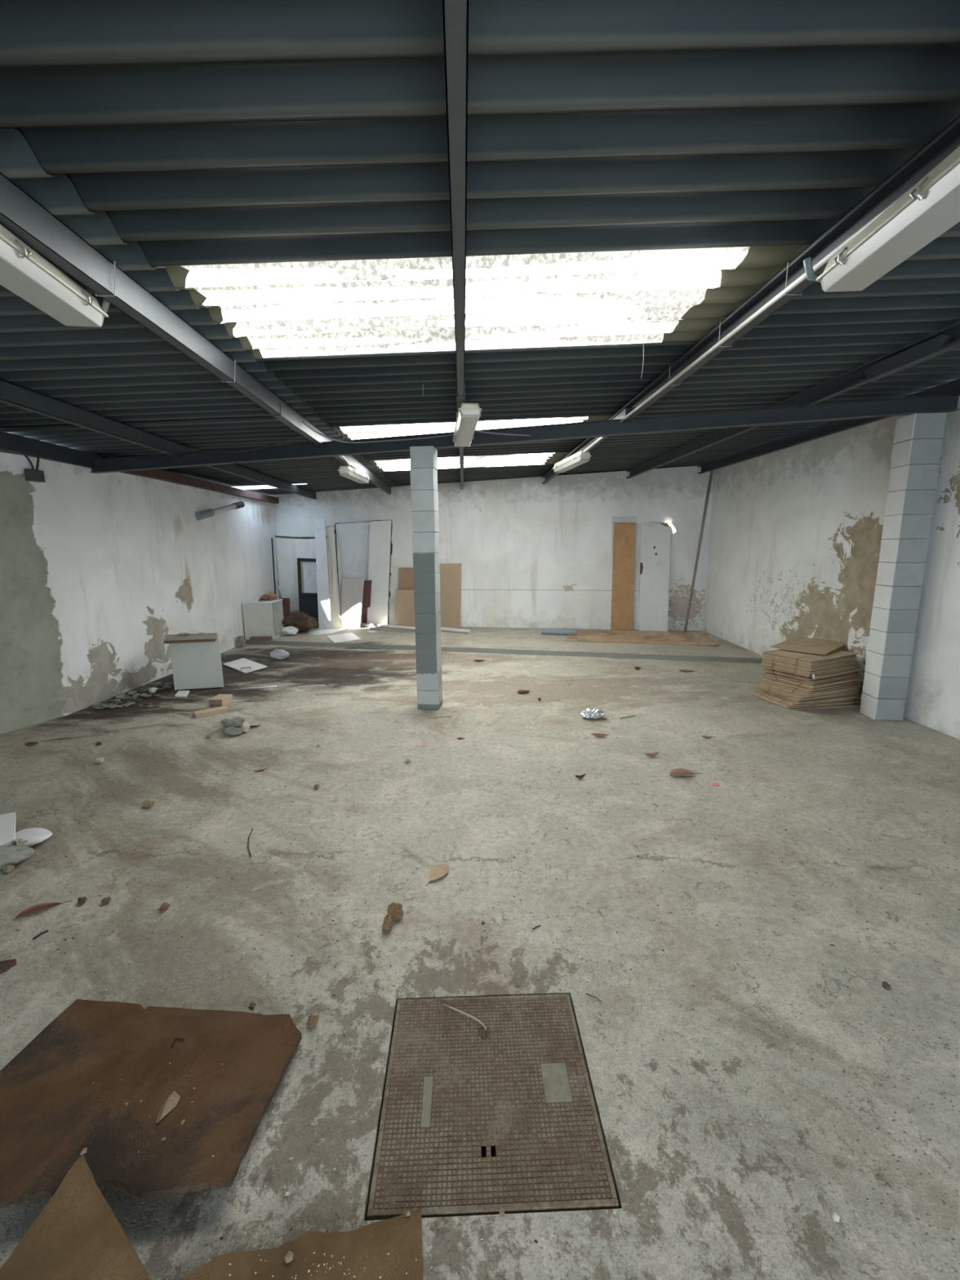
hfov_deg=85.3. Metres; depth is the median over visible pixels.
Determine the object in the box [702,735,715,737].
dry leaf
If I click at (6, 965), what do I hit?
fragment
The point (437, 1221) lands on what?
pebble
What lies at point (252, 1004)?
pebble
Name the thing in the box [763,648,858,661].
box
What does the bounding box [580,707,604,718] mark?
ball
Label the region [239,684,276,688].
strip
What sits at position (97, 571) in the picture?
wall
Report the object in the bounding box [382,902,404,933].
dry leaf
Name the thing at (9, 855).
rubble stone
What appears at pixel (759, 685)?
box
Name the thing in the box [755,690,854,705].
box
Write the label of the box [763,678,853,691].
box
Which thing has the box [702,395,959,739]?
wall
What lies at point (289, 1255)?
crumb
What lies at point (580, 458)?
lamp
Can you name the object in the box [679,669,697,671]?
dry leaf
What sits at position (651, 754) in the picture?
dry leaf
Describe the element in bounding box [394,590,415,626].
leaning board
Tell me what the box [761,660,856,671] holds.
box
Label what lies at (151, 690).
pebble
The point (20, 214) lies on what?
ceiling beam
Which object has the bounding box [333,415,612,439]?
window
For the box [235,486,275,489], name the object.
window
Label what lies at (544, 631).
pipe
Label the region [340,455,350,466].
cable
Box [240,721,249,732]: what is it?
rubble stone
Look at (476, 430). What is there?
cable
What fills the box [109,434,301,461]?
cable
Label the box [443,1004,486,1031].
cord
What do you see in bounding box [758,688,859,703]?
box
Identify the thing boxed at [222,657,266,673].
door
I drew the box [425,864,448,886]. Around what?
dry leaf
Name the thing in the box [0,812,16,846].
slab
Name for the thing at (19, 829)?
stick
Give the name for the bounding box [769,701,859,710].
box
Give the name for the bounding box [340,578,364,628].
leaning board
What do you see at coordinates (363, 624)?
pipe
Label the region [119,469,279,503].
beam
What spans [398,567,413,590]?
leaning board
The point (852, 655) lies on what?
box
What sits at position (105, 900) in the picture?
pebble
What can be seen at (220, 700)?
brick
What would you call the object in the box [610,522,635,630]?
plank
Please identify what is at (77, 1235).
piece
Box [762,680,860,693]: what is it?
box
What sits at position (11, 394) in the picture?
ceiling beam
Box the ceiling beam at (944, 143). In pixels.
[542,115,959,484]
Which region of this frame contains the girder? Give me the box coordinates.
[89,393,959,473]
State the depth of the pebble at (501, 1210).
1.27 m
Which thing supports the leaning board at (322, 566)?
on the platform
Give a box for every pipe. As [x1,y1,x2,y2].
[195,501,244,519]
[361,622,415,631]
[369,627,405,631]
[440,626,471,633]
[541,628,577,635]
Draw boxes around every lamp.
[0,224,110,327]
[337,466,370,483]
[452,402,481,446]
[552,451,591,472]
[803,146,959,292]
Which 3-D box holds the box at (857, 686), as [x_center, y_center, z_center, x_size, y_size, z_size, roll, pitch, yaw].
[3.377,0.449,5.292,0.775,0.006,0.500,-4,11,-20]
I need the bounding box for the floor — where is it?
[0,644,959,1279]
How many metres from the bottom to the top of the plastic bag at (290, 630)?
0.165 m
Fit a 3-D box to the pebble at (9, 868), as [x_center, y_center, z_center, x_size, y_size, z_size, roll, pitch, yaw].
[-2.368,1.151,2.621,0.044,0.038,0.040,-1,10,-2]
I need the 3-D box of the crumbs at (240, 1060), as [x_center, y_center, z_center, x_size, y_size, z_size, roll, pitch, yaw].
[-0.641,1.343,1.316,1.059,0.050,0.367,7,13,36]
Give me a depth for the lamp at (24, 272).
1.76 m
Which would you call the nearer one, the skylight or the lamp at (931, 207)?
the lamp at (931, 207)
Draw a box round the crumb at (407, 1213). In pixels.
[404,1210,409,1216]
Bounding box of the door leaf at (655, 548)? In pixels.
[638,523,671,631]
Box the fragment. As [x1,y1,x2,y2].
[0,958,17,973]
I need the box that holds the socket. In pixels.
[195,508,214,519]
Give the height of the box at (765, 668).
0.007 m
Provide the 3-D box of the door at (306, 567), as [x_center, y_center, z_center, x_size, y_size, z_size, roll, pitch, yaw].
[-3.244,-0.911,10.039,0.598,1.320,0.467,-1,10,-2]
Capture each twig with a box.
[32,929,48,939]
[170,1037,184,1048]
[247,828,253,857]
[585,992,602,1002]
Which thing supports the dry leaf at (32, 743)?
on the floor
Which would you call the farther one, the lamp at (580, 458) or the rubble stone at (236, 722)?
the lamp at (580, 458)
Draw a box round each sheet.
[0,999,302,1208]
[306,627,346,635]
[326,632,360,642]
[564,629,719,645]
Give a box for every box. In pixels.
[22,453,44,482]
[752,693,852,708]
[754,692,858,706]
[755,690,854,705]
[755,691,858,706]
[756,687,858,702]
[757,690,860,704]
[758,686,858,700]
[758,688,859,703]
[759,684,860,697]
[759,688,858,702]
[760,662,854,674]
[760,662,855,672]
[760,664,856,675]
[760,666,854,677]
[760,669,856,680]
[760,682,858,696]
[760,683,859,697]
[760,685,857,699]
[761,652,848,662]
[761,658,853,670]
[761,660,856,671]
[761,667,855,679]
[762,653,856,664]
[762,656,856,666]
[762,657,857,668]
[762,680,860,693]
[762,681,862,694]
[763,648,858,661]
[763,655,857,665]
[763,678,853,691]
[764,671,859,683]
[764,671,860,684]
[764,675,859,688]
[764,677,863,690]
[765,675,862,688]
[766,674,863,686]
[769,636,844,654]
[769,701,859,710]
[814,667,862,678]
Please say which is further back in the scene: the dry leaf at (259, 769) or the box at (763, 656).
the box at (763, 656)
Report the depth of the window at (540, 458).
7.32 m
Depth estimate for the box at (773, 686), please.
5.10 m
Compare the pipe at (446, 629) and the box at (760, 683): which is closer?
the box at (760, 683)
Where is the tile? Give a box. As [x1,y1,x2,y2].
[174,690,189,697]
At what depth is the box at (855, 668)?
5.13 m
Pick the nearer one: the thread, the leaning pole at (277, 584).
the thread
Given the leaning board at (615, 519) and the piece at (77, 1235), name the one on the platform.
the leaning board at (615, 519)
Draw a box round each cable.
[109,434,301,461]
[302,420,453,443]
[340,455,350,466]
[475,429,530,435]
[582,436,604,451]
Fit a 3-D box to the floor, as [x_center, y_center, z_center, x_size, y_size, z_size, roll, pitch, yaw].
[-0.074,0.841,4.471,9.100,0.050,13.900,-1,10,-2]
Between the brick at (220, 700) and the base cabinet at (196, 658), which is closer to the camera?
the brick at (220, 700)
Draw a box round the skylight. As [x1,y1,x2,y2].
[152,244,808,358]
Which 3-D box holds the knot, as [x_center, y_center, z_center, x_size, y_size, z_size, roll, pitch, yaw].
[0.017,1.303,1.736,0.045,0.011,0.046,-1,10,-2]
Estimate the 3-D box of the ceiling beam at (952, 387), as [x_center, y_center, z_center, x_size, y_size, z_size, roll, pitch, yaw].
[3.904,-1.835,3.080,0.058,0.120,11.660,-1,10,-2]
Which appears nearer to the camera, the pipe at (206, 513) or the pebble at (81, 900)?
the pebble at (81, 900)
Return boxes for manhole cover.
[366,993,618,1220]
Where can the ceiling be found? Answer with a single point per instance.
(160, 133)
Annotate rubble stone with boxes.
[0,844,35,869]
[219,716,244,728]
[222,726,243,735]
[236,635,246,646]
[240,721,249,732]
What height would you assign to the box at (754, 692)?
0.006 m
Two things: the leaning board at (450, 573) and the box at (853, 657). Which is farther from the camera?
the leaning board at (450, 573)
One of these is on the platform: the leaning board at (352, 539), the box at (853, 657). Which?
the leaning board at (352, 539)
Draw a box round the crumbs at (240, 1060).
[93,1060,432,1279]
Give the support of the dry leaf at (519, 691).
on the floor
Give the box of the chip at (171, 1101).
[155,1090,180,1123]
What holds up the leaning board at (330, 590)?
on the platform
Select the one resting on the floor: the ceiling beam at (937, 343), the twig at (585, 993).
the twig at (585, 993)
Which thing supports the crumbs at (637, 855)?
on the floor
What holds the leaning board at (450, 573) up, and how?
on the platform
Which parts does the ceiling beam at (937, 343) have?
splice plate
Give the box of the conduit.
[619,185,914,422]
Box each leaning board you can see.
[280,597,290,617]
[314,519,331,629]
[326,525,341,628]
[329,590,331,608]
[333,521,369,617]
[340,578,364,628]
[362,580,371,623]
[367,520,392,625]
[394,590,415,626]
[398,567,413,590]
[439,563,461,626]
[612,516,636,563]
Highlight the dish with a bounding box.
[15,827,52,846]
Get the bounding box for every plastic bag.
[269,648,288,659]
[280,626,298,635]
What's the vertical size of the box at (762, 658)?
0.006 m
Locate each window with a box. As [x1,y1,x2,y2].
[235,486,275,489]
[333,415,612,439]
[369,452,570,471]
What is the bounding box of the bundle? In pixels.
[280,610,319,632]
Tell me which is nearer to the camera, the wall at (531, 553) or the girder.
the girder
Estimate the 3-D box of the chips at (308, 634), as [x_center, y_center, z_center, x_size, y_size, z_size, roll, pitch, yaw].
[-0.229,0.614,5.382,7.010,0.074,8.484,-1,10,-2]
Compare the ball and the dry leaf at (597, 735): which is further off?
the ball
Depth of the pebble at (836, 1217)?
1.25 m
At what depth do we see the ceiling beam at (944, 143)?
2.25 m
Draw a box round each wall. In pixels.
[0,452,279,734]
[268,466,714,631]
[275,537,337,625]
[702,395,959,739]
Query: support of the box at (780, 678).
on the box at (766, 676)
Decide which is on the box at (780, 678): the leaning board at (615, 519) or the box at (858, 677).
the box at (858, 677)
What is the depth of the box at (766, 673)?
5.12 m
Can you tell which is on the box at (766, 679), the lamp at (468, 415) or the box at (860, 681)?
the box at (860, 681)
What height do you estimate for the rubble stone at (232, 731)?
0.071 m
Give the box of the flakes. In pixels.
[89,681,173,709]
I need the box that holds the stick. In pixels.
[15,826,29,832]
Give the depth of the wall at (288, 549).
10.23 m
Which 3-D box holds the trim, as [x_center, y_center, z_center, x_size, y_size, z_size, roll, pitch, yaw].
[-3.454,-1.993,10.088,1.106,0.069,0.039,1,10,9]
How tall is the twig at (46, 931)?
0.007 m
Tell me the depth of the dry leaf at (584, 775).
3.61 m
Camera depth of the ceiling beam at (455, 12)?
1.35 m
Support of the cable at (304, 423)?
attached to the ceiling beam at (20, 214)
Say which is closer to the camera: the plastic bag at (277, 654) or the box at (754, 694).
the box at (754, 694)
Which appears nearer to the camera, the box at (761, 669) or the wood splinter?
the box at (761, 669)
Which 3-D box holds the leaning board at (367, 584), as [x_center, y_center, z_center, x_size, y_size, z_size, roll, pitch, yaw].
[-2.185,-0.708,10.041,0.135,0.903,0.379,-6,12,-28]
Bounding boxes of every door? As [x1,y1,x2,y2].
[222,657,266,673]
[297,558,319,627]
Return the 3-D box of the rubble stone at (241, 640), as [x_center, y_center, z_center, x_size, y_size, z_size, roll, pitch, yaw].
[-3.893,0.019,8.499,0.155,0.191,0.129,-1,10,-2]
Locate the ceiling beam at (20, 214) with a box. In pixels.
[0,172,391,493]
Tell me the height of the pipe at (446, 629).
0.070 m
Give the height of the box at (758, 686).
0.007 m
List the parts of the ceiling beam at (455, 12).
splice plate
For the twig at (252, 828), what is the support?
on the floor
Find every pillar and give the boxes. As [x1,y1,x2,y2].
[409,445,442,709]
[859,412,946,720]
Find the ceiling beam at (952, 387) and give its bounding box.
[697,378,959,474]
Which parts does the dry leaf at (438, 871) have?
blade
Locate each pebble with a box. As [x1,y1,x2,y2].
[3,864,15,872]
[76,896,86,904]
[93,757,104,763]
[101,896,111,904]
[142,800,155,808]
[148,687,157,693]
[158,902,169,911]
[248,1000,256,1008]
[306,1014,319,1027]
[435,1218,440,1228]
[497,1206,504,1214]
[832,1212,839,1222]
[881,981,890,988]
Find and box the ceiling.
[0,0,959,495]
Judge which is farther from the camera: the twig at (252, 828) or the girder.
the girder
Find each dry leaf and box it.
[15,900,72,917]
[24,741,38,746]
[253,768,267,771]
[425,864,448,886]
[517,689,530,693]
[575,773,586,778]
[591,733,608,737]
[644,751,658,756]
[669,768,702,776]
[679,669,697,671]
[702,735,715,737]
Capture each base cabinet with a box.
[164,632,223,690]
[242,599,284,639]
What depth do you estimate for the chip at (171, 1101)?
1.45 m
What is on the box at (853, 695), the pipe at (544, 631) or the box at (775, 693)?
the box at (775, 693)
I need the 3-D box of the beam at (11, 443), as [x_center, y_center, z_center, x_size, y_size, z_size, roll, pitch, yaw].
[-3.967,-1.114,1.321,0.190,0.145,8.451,-1,10,-2]
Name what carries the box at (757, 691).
on the box at (780, 700)
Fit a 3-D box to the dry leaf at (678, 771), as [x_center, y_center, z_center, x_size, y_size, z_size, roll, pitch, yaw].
[1.445,0.931,3.644,0.247,0.041,0.078,-1,10,-2]
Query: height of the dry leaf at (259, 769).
0.012 m
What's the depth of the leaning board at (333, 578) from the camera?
9.89 m
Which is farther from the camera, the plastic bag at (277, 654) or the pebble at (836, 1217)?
the plastic bag at (277, 654)
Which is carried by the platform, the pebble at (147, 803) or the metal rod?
the metal rod
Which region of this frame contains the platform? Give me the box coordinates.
[244,625,763,663]
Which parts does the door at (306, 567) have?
pane, panel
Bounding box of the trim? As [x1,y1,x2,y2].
[275,535,326,538]
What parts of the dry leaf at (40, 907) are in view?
blade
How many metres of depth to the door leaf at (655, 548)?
9.15 m
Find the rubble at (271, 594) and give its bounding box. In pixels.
[260,592,277,597]
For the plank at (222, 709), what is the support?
on the floor
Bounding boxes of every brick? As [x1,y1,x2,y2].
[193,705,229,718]
[208,693,232,706]
[248,635,272,640]
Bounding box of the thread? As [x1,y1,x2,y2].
[640,342,644,378]
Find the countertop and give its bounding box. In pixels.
[164,632,217,640]
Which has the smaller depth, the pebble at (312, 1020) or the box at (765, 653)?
the pebble at (312, 1020)
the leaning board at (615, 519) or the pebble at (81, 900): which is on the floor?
the pebble at (81, 900)
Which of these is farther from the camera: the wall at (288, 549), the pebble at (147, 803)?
the wall at (288, 549)
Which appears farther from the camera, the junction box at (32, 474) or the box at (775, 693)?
the box at (775, 693)
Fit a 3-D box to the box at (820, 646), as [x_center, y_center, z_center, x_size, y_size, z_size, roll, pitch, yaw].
[3.567,0.046,5.649,0.927,0.024,0.549,-9,14,-41]
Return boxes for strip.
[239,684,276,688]
[297,684,324,686]
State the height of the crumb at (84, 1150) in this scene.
0.008 m
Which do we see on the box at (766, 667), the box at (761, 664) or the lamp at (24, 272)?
the box at (761, 664)
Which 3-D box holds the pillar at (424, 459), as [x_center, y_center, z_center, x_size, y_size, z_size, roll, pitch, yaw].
[-0.514,-0.555,5.058,0.219,2.494,0.205,1,10,7]
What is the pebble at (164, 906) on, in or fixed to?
on the floor
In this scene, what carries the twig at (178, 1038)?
on the sheet at (52, 1109)
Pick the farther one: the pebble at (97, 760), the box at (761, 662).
the box at (761, 662)
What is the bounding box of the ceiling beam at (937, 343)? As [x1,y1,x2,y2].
[626,320,959,478]
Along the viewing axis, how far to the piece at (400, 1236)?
1.17 m
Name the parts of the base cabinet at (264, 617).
panel, panel, panel, panel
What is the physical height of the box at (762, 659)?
0.009 m
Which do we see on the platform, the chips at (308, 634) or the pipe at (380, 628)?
the pipe at (380, 628)
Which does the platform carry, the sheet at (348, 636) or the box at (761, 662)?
the sheet at (348, 636)
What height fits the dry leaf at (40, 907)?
0.024 m
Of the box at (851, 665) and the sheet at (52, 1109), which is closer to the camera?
the sheet at (52, 1109)
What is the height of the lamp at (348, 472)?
0.119 m
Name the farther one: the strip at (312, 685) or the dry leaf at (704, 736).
the strip at (312, 685)
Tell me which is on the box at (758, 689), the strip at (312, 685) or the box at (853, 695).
the box at (853, 695)
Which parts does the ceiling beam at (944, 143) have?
splice plate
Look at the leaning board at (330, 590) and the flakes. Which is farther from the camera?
the leaning board at (330, 590)
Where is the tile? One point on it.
(183, 694)
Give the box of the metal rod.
[271,537,276,599]
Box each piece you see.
[0,1154,148,1279]
[179,1207,422,1279]
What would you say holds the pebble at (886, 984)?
on the floor
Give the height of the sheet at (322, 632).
0.012 m
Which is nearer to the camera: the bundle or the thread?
the thread
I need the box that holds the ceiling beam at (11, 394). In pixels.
[0,379,316,499]
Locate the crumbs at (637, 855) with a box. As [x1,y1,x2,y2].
[0,645,959,1257]
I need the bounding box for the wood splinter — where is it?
[177,632,191,635]
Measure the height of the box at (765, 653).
0.007 m
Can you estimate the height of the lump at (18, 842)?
0.081 m
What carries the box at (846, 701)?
on the box at (754, 692)
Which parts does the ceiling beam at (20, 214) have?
splice plate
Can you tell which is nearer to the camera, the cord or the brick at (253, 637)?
the cord
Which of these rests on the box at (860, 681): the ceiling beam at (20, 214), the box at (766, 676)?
the box at (766, 676)
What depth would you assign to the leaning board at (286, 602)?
10.16 m
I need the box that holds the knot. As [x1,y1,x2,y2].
[478,1026,492,1037]
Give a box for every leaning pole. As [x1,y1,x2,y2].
[276,582,291,612]
[684,470,713,631]
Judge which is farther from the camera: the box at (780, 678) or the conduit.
the box at (780, 678)
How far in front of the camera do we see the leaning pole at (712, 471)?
8.95 m
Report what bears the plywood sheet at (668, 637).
on the platform
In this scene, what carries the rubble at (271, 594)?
on the base cabinet at (264, 617)
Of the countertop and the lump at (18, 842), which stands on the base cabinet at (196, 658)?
the countertop
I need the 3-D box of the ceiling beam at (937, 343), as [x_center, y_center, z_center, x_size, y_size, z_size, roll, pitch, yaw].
[2.761,-1.796,3.171,0.068,0.124,11.900,-1,10,-2]
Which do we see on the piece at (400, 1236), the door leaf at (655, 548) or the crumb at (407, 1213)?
the crumb at (407, 1213)
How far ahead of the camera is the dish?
2.88 m
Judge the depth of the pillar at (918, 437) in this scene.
4.54 m
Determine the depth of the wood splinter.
6.10 m
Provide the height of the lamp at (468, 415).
0.147 m
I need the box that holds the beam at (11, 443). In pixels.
[0,431,99,468]
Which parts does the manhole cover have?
smooth plate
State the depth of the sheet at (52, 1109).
1.49 m
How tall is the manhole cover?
0.063 m
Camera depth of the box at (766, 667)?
5.15 m
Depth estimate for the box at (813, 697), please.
5.08 m
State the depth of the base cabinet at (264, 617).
8.77 m
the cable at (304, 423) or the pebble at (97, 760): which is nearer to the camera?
the pebble at (97, 760)
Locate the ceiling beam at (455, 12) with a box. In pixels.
[442,0,468,489]
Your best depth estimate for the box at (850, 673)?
5.12 m
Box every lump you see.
[9,838,27,845]
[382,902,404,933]
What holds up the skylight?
attached to the ceiling
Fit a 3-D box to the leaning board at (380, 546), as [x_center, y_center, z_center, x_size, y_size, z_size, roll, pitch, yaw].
[-1.920,-1.245,9.893,0.618,2.010,0.110,2,10,11]
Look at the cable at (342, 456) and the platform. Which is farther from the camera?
the platform
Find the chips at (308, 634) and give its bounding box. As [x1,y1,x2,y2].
[14,634,751,1239]
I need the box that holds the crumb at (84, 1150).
[80,1147,87,1155]
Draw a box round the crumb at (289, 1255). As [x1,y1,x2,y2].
[284,1250,293,1262]

